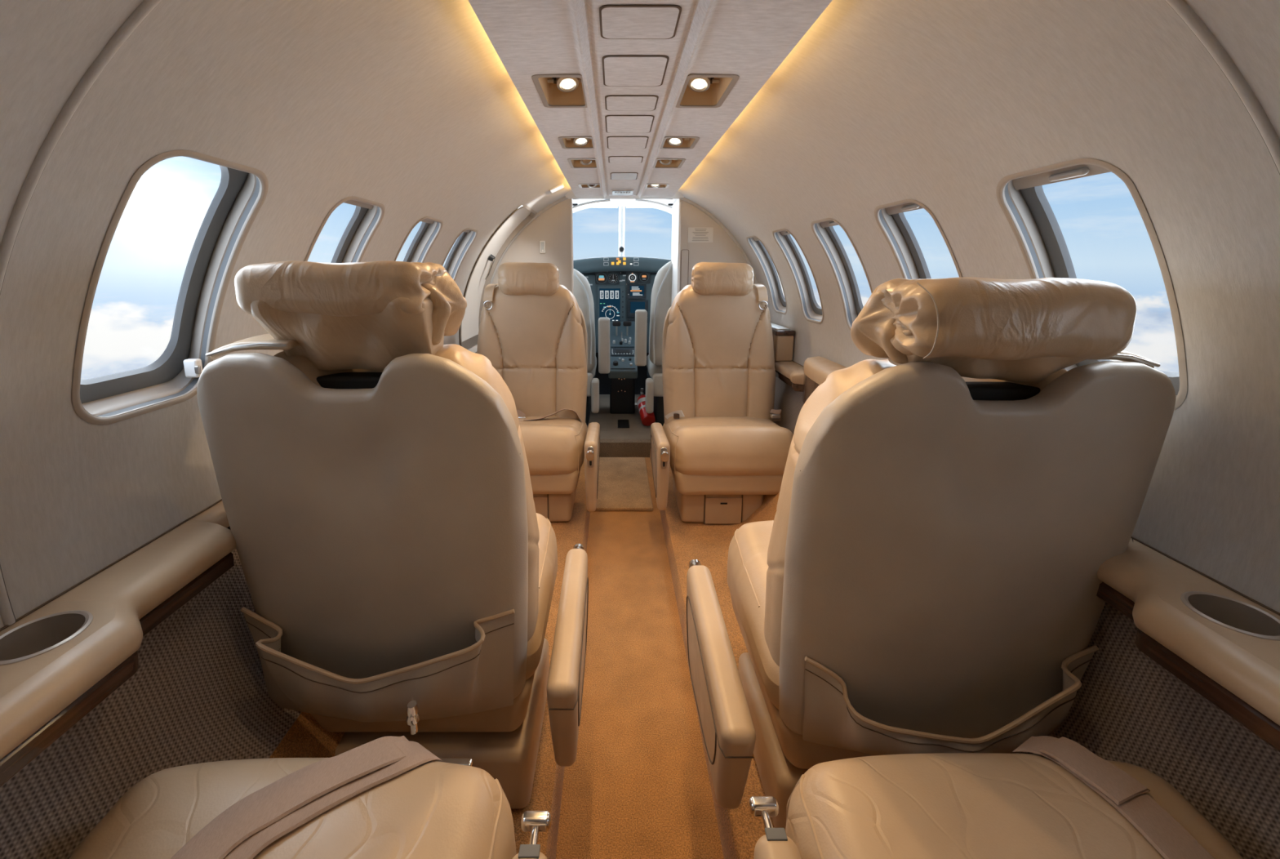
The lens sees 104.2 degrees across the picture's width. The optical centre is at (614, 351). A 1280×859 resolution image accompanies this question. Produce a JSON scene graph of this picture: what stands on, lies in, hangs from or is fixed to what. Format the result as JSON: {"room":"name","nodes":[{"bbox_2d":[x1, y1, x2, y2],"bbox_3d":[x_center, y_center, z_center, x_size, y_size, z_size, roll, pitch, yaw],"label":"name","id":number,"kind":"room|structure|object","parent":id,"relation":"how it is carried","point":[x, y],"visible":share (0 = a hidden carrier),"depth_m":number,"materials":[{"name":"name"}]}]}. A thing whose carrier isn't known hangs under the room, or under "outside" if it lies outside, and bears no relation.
{"room":"aircraft cabin","nodes":[
{"label":"aircraft cabin","id":0,"kind":"room"},
{"bbox_2d":[0,600,115,697],"bbox_3d":[-0.630,0.349,0.490,0.106,0.061,0.240,0,9,0],"label":"cup holder","id":1,"kind":"object","parent":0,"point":[39,642],"depth_m":0.56,"materials":[{"name":"beige plastic"}]},
{"bbox_2d":[0,0,571,858],"bbox_3d":[-0.310,0.021,0.967,0.761,1.190,3.300,0,10,0],"label":"wall","id":2,"kind":"structure","parent":0,"point":[410,108],"depth_m":0.65,"materials":[{"name":"plastic"}]},
{"bbox_2d":[0,0,161,626],"bbox_3d":[-0.337,-0.094,0.497,0.713,0.816,0.011,0,10,0],"label":"trim","id":3,"kind":"structure","parent":2,"relation":"attached to","point":[14,224],"depth_m":0.48,"materials":[{"name":"plastic"}]},
{"bbox_2d":[0,498,235,786],"bbox_3d":[-0.621,0.302,0.806,0.144,0.078,2.890,0,10,0],"label":"ledge","id":4,"kind":"object","parent":2,"relation":"attached to","point":[63,657],"visible":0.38,"depth_m":0.57,"materials":[{"name":"beige plastic"}]},
{"bbox_2d":[71,150,268,425],"bbox_3d":[-0.625,-0.099,0.700,0.203,0.378,0.228,0,10,0],"label":"window","id":5,"kind":"structure","parent":2,"relation":"in","point":[177,371],"depth_m":0.78,"materials":[{"name":"beige plastic"}]},
{"bbox_2d":[282,195,385,351],"bbox_3d":[-0.625,-0.164,1.090,0.203,0.378,0.228,0,10,0],"label":"window","id":6,"kind":"structure","parent":2,"relation":"in","point":[355,239],"depth_m":1.17,"materials":[{"name":"beige plastic"}]},
{"bbox_2d":[344,200,373,209],"bbox_3d":[-0.560,-0.330,1.062,0.023,0.028,0.208,0,9,0],"label":"shade","id":7,"kind":"object","parent":6,"relation":"attached to","point":[362,206],"depth_m":1.12,"materials":[{"name":"beige plastic"}]},
{"bbox_2d":[394,216,443,262],"bbox_3d":[-0.625,-0.229,1.480,0.203,0.378,0.228,0,10,0],"label":"window","id":8,"kind":"structure","parent":2,"relation":"in","point":[420,246],"depth_m":1.56,"materials":[{"name":"beige plastic"}]},
{"bbox_2d":[421,219,434,224],"bbox_3d":[-0.560,-0.395,1.452,0.023,0.028,0.208,0,9,0],"label":"shade","id":9,"kind":"object","parent":8,"relation":"attached to","point":[425,221],"depth_m":1.53,"materials":[{"name":"beige plastic"}]},
{"bbox_2d":[442,227,478,280],"bbox_3d":[-0.625,-0.294,1.869,0.203,0.378,0.228,0,10,0],"label":"window","id":10,"kind":"structure","parent":2,"relation":"in","point":[463,244],"depth_m":1.95,"materials":[{"name":"beige plastic"}]},
{"bbox_2d":[460,204,537,352],"bbox_3d":[-0.544,-0.197,2.383,0.323,0.958,0.393,0,10,0],"label":"door","id":11,"kind":"structure","parent":2,"relation":"in","point":[482,272],"depth_m":2.40,"materials":[{"name":"white paint"}]},
{"bbox_2d":[549,183,564,193],"bbox_3d":[-0.256,-0.720,2.196,0.060,0.030,0.075,0,10,0],"label":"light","id":12,"kind":"object","parent":2,"relation":"attached to","point":[561,186],"visible":1,"depth_m":2.18,"materials":[{"name":"white paint"}]},
{"bbox_2d":[269,394,779,858],"bbox_3d":[0.045,0.640,1.628,1.480,0.320,4.400,0,10,0],"label":"floor","id":13,"kind":"structure","parent":0,"point":[638,784],"depth_m":1.20,"materials":[{"name":"beige carpet"}]},
{"bbox_2d":[68,700,551,858],"bbox_3d":[-0.331,0.442,0.304,0.533,0.984,0.723,0,10,0],"label":"seat","id":14,"kind":"object","parent":13,"relation":"on","point":[384,797],"visible":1,"depth_m":0.55,"materials":[{"name":"beige leather"}]},
{"bbox_2d":[68,757,516,858],"bbox_3d":[-0.357,0.625,0.370,0.482,0.191,0.593,0,9,0],"label":"seat cushion","id":15,"kind":"object","parent":14,"relation":"on","point":[268,807],"depth_m":0.54,"materials":[{"name":"beige leather"}]},
{"bbox_2d":[196,261,588,808],"bbox_3d":[-0.339,0.324,0.996,0.564,0.989,0.523,0,10,0],"label":"seat","id":16,"kind":"object","parent":13,"relation":"on","point":[394,549],"visible":0.99,"depth_m":0.76,"materials":[{"name":"beige leather"}]},
{"bbox_2d":[525,512,557,679],"bbox_3d":[-0.380,0.506,1.083,0.482,0.190,0.411,0,9,0],"label":"seat cushion","id":17,"kind":"object","parent":16,"relation":"on","point":[538,607],"depth_m":1.01,"materials":[{"name":"beige leather"}]},
{"bbox_2d":[476,262,599,521],"bbox_3d":[-0.331,0.147,2.007,0.540,1.004,0.609,0,10,0],"label":"seat","id":18,"kind":"object","parent":13,"relation":"on","point":[532,331],"visible":0.82,"depth_m":2.07,"materials":[{"name":"beige leather"}]},
{"bbox_2d":[518,416,587,475],"bbox_3d":[-0.359,0.348,2.030,0.482,0.190,0.431,0,9,0],"label":"seat cushion","id":19,"kind":"object","parent":18,"relation":"on","point":[553,445],"depth_m":1.84,"materials":[{"name":"beige leather"}]},
{"bbox_2d":[573,268,609,425],"bbox_3d":[-0.286,-0.040,3.116,0.517,0.950,0.540,0,10,0],"label":"seat","id":20,"kind":"object","parent":13,"relation":"on","point":[583,294],"visible":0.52,"depth_m":2.88,"materials":[{"name":"grey leather"}]},
{"bbox_2d":[587,356,596,377],"bbox_3d":[-0.330,0.092,3.209,0.420,0.110,0.400,0,9,0],"label":"seat cushion","id":21,"kind":"object","parent":20,"relation":"on","point":[593,371],"depth_m":3.04,"materials":[{"name":"grey leather"}]},
{"bbox_2d":[608,320,637,413],"bbox_3d":[0.050,0.111,3.249,0.178,0.609,0.446,0,10,0],"label":"pedestal","id":22,"kind":"object","parent":13,"relation":"on","point":[623,373],"visible":0.96,"depth_m":3.26,"materials":[{"name":"grey"}]},
{"bbox_2d":[617,419,629,427],"bbox_3d":[0.053,0.445,3.081,0.070,0.004,0.160,0,10,0],"label":"floor plate","id":23,"kind":"object","parent":13,"relation":"on","point":[621,423],"visible":1,"depth_m":3.06,"materials":[{"name":"black plastic"}]},
{"bbox_2d":[595,457,653,511],"bbox_3d":[0.037,0.642,2.475,0.262,0.019,0.600,0,10,0],"label":"mat","id":24,"kind":"object","parent":13,"relation":"on","point":[623,482],"visible":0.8,"depth_m":2.41,"materials":[{"name":"carpet"}]},
{"bbox_2d":[634,387,655,425],"bbox_3d":[0.185,0.342,3.091,0.101,0.188,0.256,-1,10,-5],"label":"fire extinguisher","id":25,"kind":"object","parent":13,"relation":"on","point":[647,419],"visible":0.84,"depth_m":3.02,"materials":[{"name":"red metal"}]},
{"bbox_2d":[636,394,654,420],"bbox_3d":[0.190,0.356,3.081,0.086,0.155,0.219,-1,10,-8],"label":"bottle","id":26,"kind":"object","parent":25,"relation":"on","point":[641,402],"depth_m":3.02,"materials":[{"name":"red metal"}]},
{"bbox_2d":[634,261,672,426],"bbox_3d":[0.377,-0.062,3.112,0.517,0.995,0.540,0,10,0],"label":"seat","id":27,"kind":"object","parent":13,"relation":"on","point":[661,292],"visible":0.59,"depth_m":2.89,"materials":[{"name":"grey leather"}]},
{"bbox_2d":[646,355,662,377],"bbox_3d":[0.420,0.092,3.209,0.420,0.110,0.400,0,9,0],"label":"seat cushion","id":28,"kind":"object","parent":27,"relation":"on","point":[652,368],"depth_m":3.03,"materials":[{"name":"grey leather"}]},
{"bbox_2d":[650,262,793,524],"bbox_3d":[0.426,0.148,1.999,0.555,1.005,0.614,0,10,0],"label":"seat","id":29,"kind":"object","parent":13,"relation":"on","point":[720,440],"visible":0.99,"depth_m":2.06,"materials":[{"name":"beige leather"}]},
{"bbox_2d":[662,416,793,475],"bbox_3d":[0.448,0.348,2.025,0.482,0.190,0.431,0,9,0],"label":"seat cushion","id":30,"kind":"object","parent":29,"relation":"on","point":[700,446],"depth_m":1.83,"materials":[{"name":"beige leather"}]},
{"bbox_2d":[686,276,1176,829],"bbox_3d":[0.447,0.346,0.931,0.608,0.967,0.567,0,10,0],"label":"seat","id":31,"kind":"object","parent":13,"relation":"on","point":[922,578],"visible":0.98,"depth_m":0.69,"materials":[{"name":"beige leather"}]},
{"bbox_2d":[727,520,779,709],"bbox_3d":[0.504,0.516,1.026,0.482,0.190,0.431,0,9,0],"label":"seat cushion","id":32,"kind":"object","parent":31,"relation":"on","point":[747,561],"depth_m":1.01,"materials":[{"name":"beige leather"}]},
{"bbox_2d":[748,735,1243,858],"bbox_3d":[0.418,0.444,0.292,0.537,0.984,0.698,0,10,0],"label":"seat","id":33,"kind":"object","parent":13,"relation":"on","point":[1061,800],"visible":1,"depth_m":0.55,"materials":[{"name":"beige leather"}]},
{"bbox_2d":[582,271,657,394],"bbox_3d":[0.045,-0.115,3.763,1.480,1.105,0.060,0,10,0],"label":"wall","id":34,"kind":"structure","parent":0,"point":[604,380],"depth_m":3.84,"materials":[{"name":"black plastic"}]},
{"bbox_2d":[572,199,675,213],"bbox_3d":[0.045,-0.799,3.035,1.216,0.335,0.990,0,10,0],"label":"ceiling","id":35,"kind":"structure","parent":0,"point":[578,202],"depth_m":3.41,"materials":[{"name":"grey plastic"}]},
{"bbox_2d":[572,199,610,209],"bbox_3d":[-0.138,-0.873,2.917,0.226,0.074,0.077,0,10,0],"label":"sun visor","id":36,"kind":"object","parent":35,"relation":"attached to","point":[575,206],"visible":0.76,"depth_m":2.88,"materials":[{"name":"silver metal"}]},
{"bbox_2d":[586,205,655,256],"bbox_3d":[0.050,-0.845,3.484,1.140,0.436,0.438,0,10,0],"label":"window frame","id":37,"kind":"structure","parent":35,"relation":"attached to","point":[621,209],"depth_m":3.54,"materials":[{"name":"plastic"}]},
{"bbox_2d":[618,245,624,252],"bbox_3d":[0.048,-0.736,3.579,0.044,0.044,0.077,0,10,0],"label":"compass","id":38,"kind":"object","parent":37,"relation":"attached to","point":[621,249],"visible":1,"depth_m":3.54,"materials":[{"name":"grey plastic"}]},
{"bbox_2d":[611,199,634,205],"bbox_3d":[0.045,-0.862,2.756,0.130,0.050,0.450,0,10,0],"label":"overhead brow","id":39,"kind":"object","parent":35,"relation":"attached to","point":[614,202],"visible":0.27,"depth_m":2.82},
{"bbox_2d":[635,199,673,210],"bbox_3d":[0.232,-0.871,2.917,0.226,0.077,0.077,0,10,0],"label":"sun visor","id":40,"kind":"object","parent":35,"relation":"attached to","point":[642,201],"visible":0.67,"depth_m":2.88,"materials":[{"name":"white paint"}]},
{"bbox_2d":[492,199,755,306],"bbox_3d":[0.045,-0.152,2.759,1.494,1.370,0.307,0,10,0],"label":"wall","id":41,"kind":"structure","parent":0,"point":[554,226],"depth_m":2.55,"materials":[{"name":"beige plastic"}]},
{"bbox_2d":[489,196,568,284],"bbox_3d":[-0.450,-0.431,2.556,0.496,0.750,0.022,0,10,0],"label":"trim","id":42,"kind":"structure","parent":41,"relation":"attached to","point":[556,202],"depth_m":2.51,"materials":[{"name":"plastic"}]},
{"bbox_2d":[539,240,545,253],"bbox_3d":[-0.368,-0.535,2.541,0.028,0.062,0.009,0,10,0],"label":"wall switch","id":43,"kind":"object","parent":41,"relation":"attached to","point":[542,243],"visible":1,"depth_m":2.54,"materials":[{"name":"white paint"}]},
{"bbox_2d":[564,190,684,199],"bbox_3d":[0.050,-0.805,2.430,0.590,0.095,0.140,0,10,0],"label":"trim","id":44,"kind":"structure","parent":41,"relation":"attached to","point":[570,195],"depth_m":2.48,"materials":[{"name":"white paint"}]},
{"bbox_2d":[687,227,713,242],"bbox_3d":[0.436,-0.594,2.534,0.128,0.074,0.002,0,10,0],"label":"placard","id":45,"kind":"object","parent":41,"relation":"attached to","point":[695,234],"visible":1,"depth_m":2.53,"materials":[{"name":"white paper"}]},
{"bbox_2d":[680,197,758,284],"bbox_3d":[0.540,-0.431,2.556,0.496,0.750,0.022,0,10,0],"label":"trim","id":46,"kind":"structure","parent":41,"relation":"attached to","point":[686,200],"depth_m":2.52,"materials":[{"name":"plastic"}]},
{"bbox_2d":[467,0,832,198],"bbox_3d":[0.045,-0.508,0.807,0.464,0.076,3.160,0,10,0],"label":"ceiling","id":47,"kind":"structure","parent":0,"point":[749,40],"depth_m":0.82,"materials":[{"name":"plastic"}]},
{"bbox_2d":[531,74,587,107],"bbox_3d":[-0.100,-0.533,0.963,0.098,0.062,0.181,0,10,0],"label":"light","id":48,"kind":"object","parent":47,"relation":"attached to","point":[554,91],"visible":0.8,"depth_m":1.01,"materials":[{"name":"beige plastic"}]},
{"bbox_2d":[558,136,594,149],"bbox_3d":[-0.100,-0.599,1.352,0.098,0.062,0.131,0,10,0],"label":"light","id":49,"kind":"object","parent":47,"relation":"attached to","point":[566,142],"visible":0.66,"depth_m":1.39,"materials":[{"name":"beige plastic"}]},
{"bbox_2d":[567,158,597,168],"bbox_3d":[-0.100,-0.643,1.619,0.098,0.062,0.151,0,10,0],"label":"light","id":50,"kind":"object","parent":47,"relation":"attached to","point":[576,163],"visible":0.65,"depth_m":1.68,"materials":[{"name":"beige plastic"}]},
{"bbox_2d":[577,183,600,188],"bbox_3d":[-0.100,-0.716,2.058,0.098,0.063,0.101,0,10,0],"label":"light","id":51,"kind":"object","parent":47,"relation":"attached to","point":[580,185],"visible":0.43,"depth_m":2.09,"materials":[{"name":"beige plastic"}]},
{"bbox_2d":[610,189,634,195],"bbox_3d":[0.035,-0.716,2.243,0.104,0.007,0.150,0,10,0],"label":"panel","id":52,"kind":"object","parent":47,"relation":"attached to","point":[614,192],"visible":1,"depth_m":2.21,"materials":[{"name":"plastic"}]},
{"bbox_2d":[610,172,638,179],"bbox_3d":[0.034,-0.654,1.857,0.100,0.002,0.140,0,10,0],"label":"access panel","id":53,"kind":"object","parent":47,"relation":"attached to","point":[615,175],"visible":1,"depth_m":1.84,"materials":[{"name":"brown"}]},
{"bbox_2d":[608,155,643,163],"bbox_3d":[0.034,-0.607,1.575,0.108,0.002,0.094,0,10,0],"label":"access panel","id":54,"kind":"object","parent":47,"relation":"attached to","point":[613,159],"visible":1,"depth_m":1.56,"materials":[{"name":"brown"}]},
{"bbox_2d":[606,136,648,148],"bbox_3d":[0.034,-0.571,1.363,0.110,0.002,0.133,0,10,0],"label":"access panel","id":55,"kind":"object","parent":47,"relation":"attached to","point":[613,142],"visible":1,"depth_m":1.35,"materials":[{"name":"brown"}]},
{"bbox_2d":[604,115,654,133],"bbox_3d":[0.034,-0.542,1.189,0.112,0.002,0.145,0,10,0],"label":"access panel","id":56,"kind":"object","parent":47,"relation":"attached to","point":[614,123],"visible":1,"depth_m":1.18,"materials":[{"name":"brown"}]},
{"bbox_2d":[604,95,658,111],"bbox_3d":[0.034,-0.517,1.036,0.108,0.002,0.095,0,10,0],"label":"access panel","id":57,"kind":"object","parent":47,"relation":"attached to","point":[612,103],"visible":1,"depth_m":1.03,"materials":[{"name":"brown"}]},
{"bbox_2d":[601,55,669,86],"bbox_3d":[0.034,-0.489,0.871,0.110,0.002,0.136,0,10,0],"label":"access panel","id":58,"kind":"object","parent":47,"relation":"attached to","point":[617,70],"visible":1,"depth_m":0.86,"materials":[{"name":"brown"}]},
{"bbox_2d":[599,4,681,39],"bbox_3d":[0.034,-0.460,0.698,0.110,0.002,0.096,0,10,0],"label":"access panel","id":59,"kind":"object","parent":47,"relation":"attached to","point":[616,21],"visible":1,"depth_m":0.69,"materials":[{"name":"brown"}]},
{"bbox_2d":[644,183,669,188],"bbox_3d":[0.174,-0.716,2.058,0.098,0.063,0.101,0,10,0],"label":"light","id":60,"kind":"object","parent":47,"relation":"attached to","point":[648,185],"visible":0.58,"depth_m":2.09,"materials":[{"name":"beige plastic"}]},
{"bbox_2d":[653,158,685,168],"bbox_3d":[0.174,-0.643,1.619,0.098,0.062,0.151,0,10,0],"label":"light","id":61,"kind":"object","parent":47,"relation":"attached to","point":[660,163],"visible":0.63,"depth_m":1.67,"materials":[{"name":"gold plastic"}]},
{"bbox_2d":[660,136,699,149],"bbox_3d":[0.174,-0.599,1.352,0.098,0.062,0.131,0,10,0],"label":"light","id":62,"kind":"object","parent":47,"relation":"attached to","point":[668,142],"visible":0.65,"depth_m":1.39,"materials":[{"name":"gold plastic"}]},
{"bbox_2d":[675,74,739,107],"bbox_3d":[0.174,-0.533,0.963,0.098,0.062,0.181,0,10,0],"label":"light","id":63,"kind":"object","parent":47,"relation":"attached to","point":[699,91],"visible":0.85,"depth_m":1.00,"materials":[{"name":"gold plastic"}]},
{"bbox_2d":[678,0,1279,858],"bbox_3d":[0.400,0.021,0.967,0.761,1.190,3.300,0,10,0],"label":"wall","id":64,"kind":"structure","parent":0,"point":[932,104],"depth_m":0.65,"materials":[{"name":"plastic"}]},
{"bbox_2d":[746,235,786,315],"bbox_3d":[0.716,-0.364,2.285,0.203,0.378,0.228,0,10,0],"label":"window","id":65,"kind":"structure","parent":64,"relation":"in","point":[779,302],"depth_m":2.38,"materials":[{"name":"beige plastic"}]},
{"bbox_2d":[772,228,823,324],"bbox_3d":[0.716,-0.299,1.901,0.203,0.378,0.228,0,10,0],"label":"window","id":66,"kind":"structure","parent":64,"relation":"in","point":[811,309],"depth_m":1.99,"materials":[{"name":"beige plastic"}]},
{"bbox_2d":[779,230,790,235],"bbox_3d":[0.653,-0.462,1.873,0.029,0.037,0.208,0,9,0],"label":"shade","id":67,"kind":"object","parent":66,"relation":"attached to","point":[784,233],"depth_m":1.94,"materials":[{"name":"beige plastic"}]},
{"bbox_2d":[802,355,846,403],"bbox_3d":[0.715,0.159,1.497,0.120,0.156,0.863,0,10,0],"label":"armrest","id":68,"kind":"object","parent":64,"relation":"attached to","point":[816,370],"visible":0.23,"depth_m":1.71,"materials":[{"name":"beige leather"}]},
{"bbox_2d":[810,217,872,330],"bbox_3d":[0.716,-0.235,1.516,0.203,0.378,0.228,0,10,0],"label":"window","id":69,"kind":"structure","parent":64,"relation":"in","point":[831,243],"depth_m":1.61,"materials":[{"name":"beige plastic"}]},
{"bbox_2d":[819,220,838,227],"bbox_3d":[0.653,-0.397,1.489,0.029,0.037,0.208,0,9,0],"label":"shade","id":70,"kind":"object","parent":69,"relation":"attached to","point":[828,224],"depth_m":1.54,"materials":[{"name":"beige plastic"}]},
{"bbox_2d":[874,199,962,279],"bbox_3d":[0.716,-0.171,1.131,0.203,0.378,0.228,0,10,0],"label":"window","id":71,"kind":"structure","parent":64,"relation":"in","point":[901,239],"depth_m":1.21,"materials":[{"name":"beige plastic"}]},
{"bbox_2d":[885,202,922,215],"bbox_3d":[0.653,-0.333,1.104,0.029,0.037,0.208,0,9,0],"label":"shade","id":72,"kind":"object","parent":71,"relation":"attached to","point":[895,210],"depth_m":1.14,"materials":[{"name":"beige plastic"}]},
{"bbox_2d":[774,360,1279,751],"bbox_3d":[0.711,0.293,0.860,0.144,0.078,3.000,0,10,0],"label":"ledge","id":73,"kind":"object","parent":64,"relation":"attached to","point":[1220,641],"visible":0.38,"depth_m":0.58,"materials":[{"name":"beige plastic"}]},
{"bbox_2d":[770,322,795,361],"bbox_3d":[0.733,-0.060,2.352,0.084,0.138,0.430,0,10,0],"label":"base cabinet","id":74,"kind":"object","parent":73,"relation":"on","point":[783,337],"visible":0.48,"depth_m":2.15,"materials":[{"name":"beige plastic"}]},
{"bbox_2d":[770,322,795,335],"bbox_3d":[0.733,-0.116,2.343,0.084,0.026,0.430,0,9,0],"label":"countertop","id":75,"kind":"structure","parent":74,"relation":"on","point":[777,330],"depth_m":2.15,"materials":[{"name":"brown wood"}]},
{"bbox_2d":[995,158,1187,410],"bbox_3d":[0.716,-0.106,0.747,0.203,0.378,0.228,0,10,0],"label":"window","id":76,"kind":"structure","parent":64,"relation":"in","point":[1024,198],"depth_m":0.81,"materials":[{"name":"beige plastic"}]},
{"bbox_2d":[1012,164,1111,190],"bbox_3d":[0.653,-0.269,0.720,0.029,0.037,0.208,0,9,0],"label":"shade","id":77,"kind":"object","parent":76,"relation":"attached to","point":[1031,182],"depth_m":0.74,"materials":[{"name":"beige plastic"}]},
{"bbox_2d":[1164,0,1279,174],"bbox_3d":[0.427,-0.094,0.497,0.713,0.816,0.011,0,10,0],"label":"trim","id":78,"kind":"structure","parent":64,"relation":"attached to","point":[1258,115],"depth_m":0.47,"materials":[{"name":"fabric"}]},
{"bbox_2d":[1158,582,1279,670],"bbox_3d":[0.720,0.344,0.522,0.106,0.061,0.245,0,9,0],"label":"cup holder","id":79,"kind":"object","parent":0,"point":[1246,626],"depth_m":0.59,"materials":[{"name":"beige plastic"}]},
{"bbox_3d":[0.588,-0.151,3.265,0.426,1.141,1.230,0,10,0],"label":"wall","id":80,"kind":"structure","parent":0,"visible":0},
{"bbox_2d":[573,256,671,273],"bbox_3d":[0.055,-0.561,3.390,1.160,0.166,0.388,0,10,0],"label":"glareshield","id":81,"kind":"object","parent":80,"relation":"attached to","point":[611,264],"visible":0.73,"depth_m":3.24,"materials":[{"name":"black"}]},
{"bbox_2d":[582,271,656,352],"bbox_3d":[0.045,-0.272,3.433,1.200,0.563,0.058,0,10,0],"label":"panel","id":82,"kind":"object","parent":81,"relation":"attached to","point":[616,296],"visible":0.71,"depth_m":3.39,"materials":[{"name":"blue"}]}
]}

